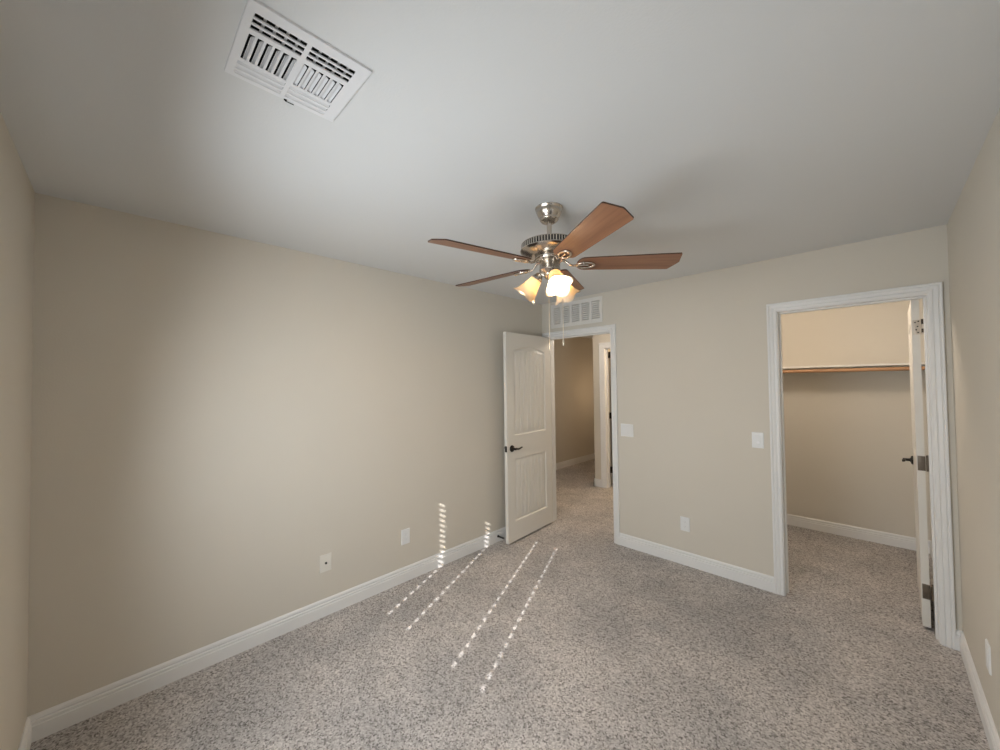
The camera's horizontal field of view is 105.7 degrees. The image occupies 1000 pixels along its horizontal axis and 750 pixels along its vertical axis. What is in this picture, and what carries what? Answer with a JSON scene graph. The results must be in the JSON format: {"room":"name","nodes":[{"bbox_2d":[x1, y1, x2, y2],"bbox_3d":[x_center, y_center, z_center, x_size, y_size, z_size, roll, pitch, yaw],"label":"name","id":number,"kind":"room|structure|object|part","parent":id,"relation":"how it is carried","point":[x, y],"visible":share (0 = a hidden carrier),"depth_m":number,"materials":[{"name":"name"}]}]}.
{"room":"empty bedroom","nodes":[
{"label":"empty bedroom","id":0,"kind":"room"},
{"bbox_2d":[0,112,34,749],"bbox_3d":[-1.026,0.354,0.548,3.105,2.434,0.120,-2,-2,45],"label":"wall","id":1,"kind":"structure","parent":0,"point":[17,194],"depth_m":1.41,"materials":[{"name":"paint"}]},
{"bbox_2d":[18,717,31,749],"bbox_3d":[-1.006,1.516,0.612,2.985,0.112,0.014,-2,-2,45],"label":"baseboard","id":2,"kind":"structure","parent":1,"relation":"attached to","point":[25,743],"depth_m":1.60,"materials":[{"name":"white paint"}]},
{"bbox_2d":[27,193,541,716],"bbox_3d":[-0.841,0.407,3.021,0.120,2.434,3.890,-2,-2,45],"label":"wall","id":3,"kind":"structure","parent":0,"point":[216,416],"depth_m":2.19,"materials":[{"name":"paint"}]},
{"bbox_2d":[28,527,505,742],"bbox_3d":[-0.779,1.566,2.947,0.014,0.112,3.648,-2,-2,45],"label":"baseboard","id":4,"kind":"structure","parent":3,"relation":"attached to","point":[49,721],"depth_m":2.15,"materials":[{"name":"white paint"}]},
{"bbox_2d":[320,553,331,572],"bbox_3d":[-1.174,1.270,2.559,0.015,0.116,0.078,-2,-2,45],"label":"cable plate","id":5,"kind":"object","parent":3,"relation":"attached to","point":[325,560],"visible":1,"depth_m":2.56,"materials":[{"name":"white plastic"}]},
{"bbox_2d":[401,528,409,544],"bbox_3d":[-0.745,1.277,2.996,0.007,0.118,0.076,-2,-2,45],"label":"wall outlet","id":6,"kind":"object","parent":3,"relation":"attached to","point":[405,534],"visible":1,"depth_m":2.99,"materials":[{"name":"white plastic"}]},
{"bbox_2d":[404,532,407,540],"bbox_3d":[-0.744,1.277,2.995,0.004,0.066,0.033,-2,-2,45],"label":"receptacle","id":7,"kind":"object","parent":6,"relation":"attached to","point":[405,533],"depth_m":2.99,"materials":[{"name":"white plastic"}]},
{"bbox_2d":[0,0,999,338],"bbox_3d":[1.238,-0.891,3.963,5.005,0.150,8.500,-2,-2,45],"label":"ceiling","id":8,"kind":"structure","parent":0,"point":[731,133],"depth_m":1.30,"materials":[{"name":"white paint"}]},
{"bbox_2d":[224,0,371,121],"bbox_3d":[-0.566,-0.884,1.065,0.284,0.076,0.296,-2,-2,45],"label":"ceiling vent","id":9,"kind":"object","parent":8,"relation":"in","point":[275,55],"visible":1,"depth_m":1.05,"materials":[{"name":"white metal"}]},
{"bbox_2d":[428,202,681,349],"bbox_3d":[0.218,-0.488,1.942,1.202,0.720,1.238,-2,-2,45],"label":"ceiling fan","id":10,"kind":"object","parent":8,"relation":"hanging from","point":[548,250],"visible":1,"depth_m":1.84,"materials":[{"name":"brown wood"}]},
{"bbox_3d":[-0.073,-0.562,1.712,0.509,0.038,0.142,0,-2,-33],"label":"blade","id":11,"kind":"part","parent":10,"relation":"part of","materials":[{"name":"brown wood"}]},
{"bbox_3d":[-0.050,-0.552,2.169,0.509,0.038,0.142,-2,-2,39],"label":"blade","id":12,"kind":"part","parent":10,"relation":"part of","materials":[{"name":"brown wood"}]},
{"bbox_3d":[0.146,-0.440,1.961,0.137,0.140,0.121,-1,-1,20],"label":"lamp shade","id":13,"kind":"part","parent":10,"relation":"part of","materials":[{"name":"white glass"}]},
{"bbox_3d":[0.196,-0.501,1.940,0.070,0.059,0.058,-2,-2,45],"label":"lamp arm","id":14,"kind":"part","parent":10,"relation":"part of","materials":[{"name":"silver metal"}]},
{"bbox_3d":[0.249,-0.315,1.919,0.008,0.379,0.008,-2,-2,45],"label":"pull chain","id":15,"kind":"part","parent":10,"relation":"part of","materials":[{"name":"beige"}]},
{"bbox_3d":[0.271,-0.458,1.819,0.067,0.077,0.060,-2,-2,45],"label":"bulb","id":16,"kind":"part","parent":10,"relation":"part of","materials":[{"name":"white glass"}]},
{"bbox_3d":[0.275,-0.445,1.808,0.121,0.140,0.137,-1,-1,-10],"label":"lamp shade","id":17,"kind":"part","parent":10,"relation":"part of","materials":[{"name":"white glass"}]},
{"bbox_3d":[0.345,-0.442,1.997,0.125,0.140,0.140,-2,-2,45],"label":"lamp shade","id":18,"kind":"part","parent":10,"relation":"part of","materials":[{"name":"white glass"}]},
{"bbox_3d":[0.398,-0.555,2.286,0.142,0.038,0.509,-1,-1,22],"label":"blade","id":19,"kind":"part","parent":10,"relation":"part of","materials":[{"name":"brown wood"}]},
{"bbox_3d":[0.355,-0.571,1.549,0.142,0.038,0.509,0,-1,-15],"label":"blade","id":20,"kind":"part","parent":10,"relation":"part of","materials":[{"name":"brown wood"}]},
{"bbox_3d":[0.642,-0.567,1.906,0.509,0.038,0.142,-1,-1,3],"label":"blade","id":21,"kind":"part","parent":10,"relation":"part of","materials":[{"name":"brown wood"}]},
{"bbox_2d":[30,459,989,749],"bbox_3d":[1.271,1.677,3.906,5.005,0.120,8.500,-2,-2,45],"label":"floor","id":22,"kind":"structure","parent":0,"point":[562,635],"depth_m":2.06,"materials":[{"name":"carpet"}]},
{"bbox_2d":[554,337,594,462],"bbox_3d":[0.997,0.470,6.883,0.120,2.434,4.280,-2,-2,45],"label":"wall","id":23,"kind":"structure","parent":0,"point":[573,361],"depth_m":7.21,"materials":[{"name":"paint"}]},
{"bbox_2d":[556,453,594,469],"bbox_3d":[1.042,1.629,6.792,0.014,0.112,4.130,-2,-2,45],"label":"baseboard","id":24,"kind":"structure","parent":23,"relation":"attached to","point":[581,459],"depth_m":7.16,"materials":[{"name":"white paint"}]},
{"bbox_2d":[609,349,612,483],"bbox_3d":[2.444,0.446,6.644,0.120,2.434,2.580,-2,-2,45],"label":"wall","id":25,"kind":"structure","parent":0,"point":[609,349],"depth_m":5.80,"materials":[{"name":"paint"}]},
{"bbox_2d":[542,224,962,630],"bbox_3d":[1.589,0.381,3.263,2.985,2.434,0.122,-2,-2,45],"label":"wall","id":26,"kind":"structure","parent":0,"point":[692,352],"depth_m":3.03,"materials":[{"name":"paint"}]},
{"bbox_2d":[503,332,552,543],"bbox_3d":[0.310,0.598,3.909,0.152,2.022,0.778,-2,-2,42],"label":"door","id":27,"kind":"structure","parent":26,"relation":"in","point":[526,358],"depth_m":3.85,"materials":[{"name":"white paint"}]},
{"bbox_3d":[0.126,0.712,3.702,0.152,0.066,0.142,-2,-2,41],"label":"handle","id":28,"kind":"part","parent":27,"relation":"part of","materials":[{"name":"brown metal"}]},
{"bbox_2d":[551,296,602,328],"bbox_3d":[0.809,-0.648,3.995,0.628,0.258,0.065,-2,-2,45],"label":"air vent","id":29,"kind":"object","parent":26,"relation":"in","point":[589,310],"visible":0.99,"depth_m":3.96,"materials":[{"name":"white metal"}]},
{"bbox_2d":[542,324,619,544],"bbox_3d":[0.851,0.573,3.983,0.892,2.102,0.139,-2,-2,45],"label":"trim","id":30,"kind":"structure","parent":26,"relation":"attached to","point":[606,329],"depth_m":3.67,"materials":[{"name":"white paint"}]},
{"bbox_2d":[621,423,633,436],"bbox_3d":[1.192,0.520,3.564,0.126,0.120,0.009,-2,-2,45],"label":"light switch","id":31,"kind":"object","parent":26,"relation":"attached to","point":[627,429],"visible":1,"depth_m":3.56,"materials":[{"name":"white plastic"}]},
{"bbox_2d":[680,516,689,531],"bbox_3d":[1.558,1.257,3.194,0.076,0.118,0.007,-2,-2,45],"label":"wall outlet","id":32,"kind":"object","parent":26,"relation":"attached to","point":[684,521],"visible":1,"depth_m":3.19,"materials":[{"name":"white plastic"}]},
{"bbox_2d":[683,520,686,528],"bbox_3d":[1.557,1.257,3.193,0.033,0.066,0.004,-2,-2,45],"label":"receptacle","id":33,"kind":"object","parent":32,"relation":"attached to","point":[684,521],"depth_m":3.19,"materials":[{"name":"white plastic"}]},
{"bbox_2d":[619,533,773,592],"bbox_3d":[1.566,1.541,3.179,1.207,0.112,0.014,-2,-2,45],"label":"baseboard","id":34,"kind":"structure","parent":26,"relation":"attached to","point":[762,581],"depth_m":3.09,"materials":[{"name":"white paint"}]},
{"bbox_2d":[752,432,763,448],"bbox_3d":[1.926,0.487,2.833,0.076,0.118,0.012,-2,-2,45],"label":"light switch","id":35,"kind":"object","parent":26,"relation":"attached to","point":[757,437],"visible":1,"depth_m":2.83,"materials":[{"name":"white plastic"}]},
{"bbox_2d":[766,282,956,649],"bbox_3d":[2.330,0.521,2.525,0.848,2.102,0.156,-2,-2,45],"label":"trim","id":36,"kind":"structure","parent":26,"relation":"attached to","point":[931,294],"depth_m":2.26,"materials":[{"name":"white paint"}]},
{"bbox_2d":[902,299,933,627],"bbox_3d":[2.846,0.537,2.608,0.097,2.024,0.726,-2,-2,44],"label":"door","id":37,"kind":"structure","parent":26,"relation":"in","point":[917,460],"depth_m":2.36,"materials":[{"name":"white paint"}]},
{"bbox_3d":[3.016,0.632,2.804,0.142,0.066,0.059,1,-2,-44],"label":"handle","id":38,"kind":"part","parent":37,"relation":"part of","materials":[{"name":"black metal"}]},
{"bbox_2d":[956,629,961,650],"bbox_3d":[2.604,1.504,2.147,0.026,0.112,0.014,-2,-2,45],"label":"baseboard","id":39,"kind":"structure","parent":26,"relation":"attached to","point":[958,632],"depth_m":2.15,"materials":[{"name":"white paint"}]},
{"bbox_2d":[593,299,931,540],"bbox_3d":[2.641,0.397,4.566,3.330,2.434,0.150,-2,-2,45],"label":"wall","id":40,"kind":"structure","parent":0,"point":[848,437],"depth_m":3.72,"materials":[{"name":"paint"}]},
{"bbox_2d":[595,478,600,486],"bbox_3d":[1.452,1.597,5.621,0.127,0.112,0.014,-2,-2,45],"label":"baseboard","id":41,"kind":"structure","parent":40,"relation":"attached to","point":[597,481],"depth_m":5.61,"materials":[{"name":"white paint"}]},
{"bbox_2d":[599,342,610,487],"bbox_3d":[1.844,0.578,5.323,0.906,2.126,0.138,-2,-2,45],"label":"trim","id":42,"kind":"structure","parent":40,"relation":"attached to","point":[604,348],"depth_m":5.57,"materials":[{"name":"white paint"}]},
{"bbox_2d":[608,352,612,472],"bbox_3d":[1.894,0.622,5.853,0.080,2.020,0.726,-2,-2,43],"label":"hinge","id":43,"kind":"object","parent":40,"relation":"in","point":[609,356],"depth_m":5.60,"materials":[{"name":"white paint"}]},
{"bbox_2d":[783,362,924,374],"bbox_3d":[3.171,-0.049,3.764,1.425,0.080,0.305,-2,-2,45],"label":"closet shelf","id":44,"kind":"object","parent":40,"relation":"attached to","point":[922,363],"visible":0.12,"depth_m":3.61,"materials":[{"name":"white paint"}]},
{"bbox_2d":[783,366,924,372],"bbox_3d":[3.078,-0.040,3.670,1.425,0.056,0.056,-2,-2,45],"label":"clothes rod","id":45,"kind":"object","parent":44,"relation":"attached to","point":[922,367],"visible":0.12,"depth_m":3.49,"materials":[{"name":"brown wood"}]},
{"bbox_2d":[787,514,930,553],"bbox_3d":[3.294,1.533,3.832,1.425,0.112,0.014,-2,-2,45],"label":"baseboard","id":46,"kind":"structure","parent":40,"relation":"attached to","point":[886,538],"depth_m":3.67,"materials":[{"name":"white paint"}]},
{"bbox_2d":[947,108,999,737],"bbox_3d":[1.996,0.336,1.471,0.120,2.434,5.450,-2,-2,45],"label":"wall","id":47,"kind":"structure","parent":0,"point":[973,226],"depth_m":1.64,"materials":[{"name":"paint"}]},
{"bbox_2d":[960,631,999,749],"bbox_3d":[1.328,1.492,0.854,0.014,0.112,3.648,-2,-2,45],"label":"baseboard","id":48,"kind":"structure","parent":47,"relation":"attached to","point":[993,739],"depth_m":1.74,"materials":[{"name":"white paint"}]},
{"bbox_2d":[985,639,991,675],"bbox_3d":[2.080,1.200,1.616,0.007,0.118,0.076,-2,-2,45],"label":"wall outlet","id":49,"kind":"object","parent":47,"relation":"attached to","point":[987,646],"visible":1,"depth_m":1.60,"materials":[{"name":"white plastic"}]},
{"bbox_2d":[985,646,987,665],"bbox_3d":[2.079,1.200,1.617,0.004,0.066,0.033,-2,-2,45],"label":"receptacle","id":50,"kind":"object","parent":49,"relation":"attached to","point":[986,647],"depth_m":1.62,"materials":[{"name":"white plastic"}]}
]}

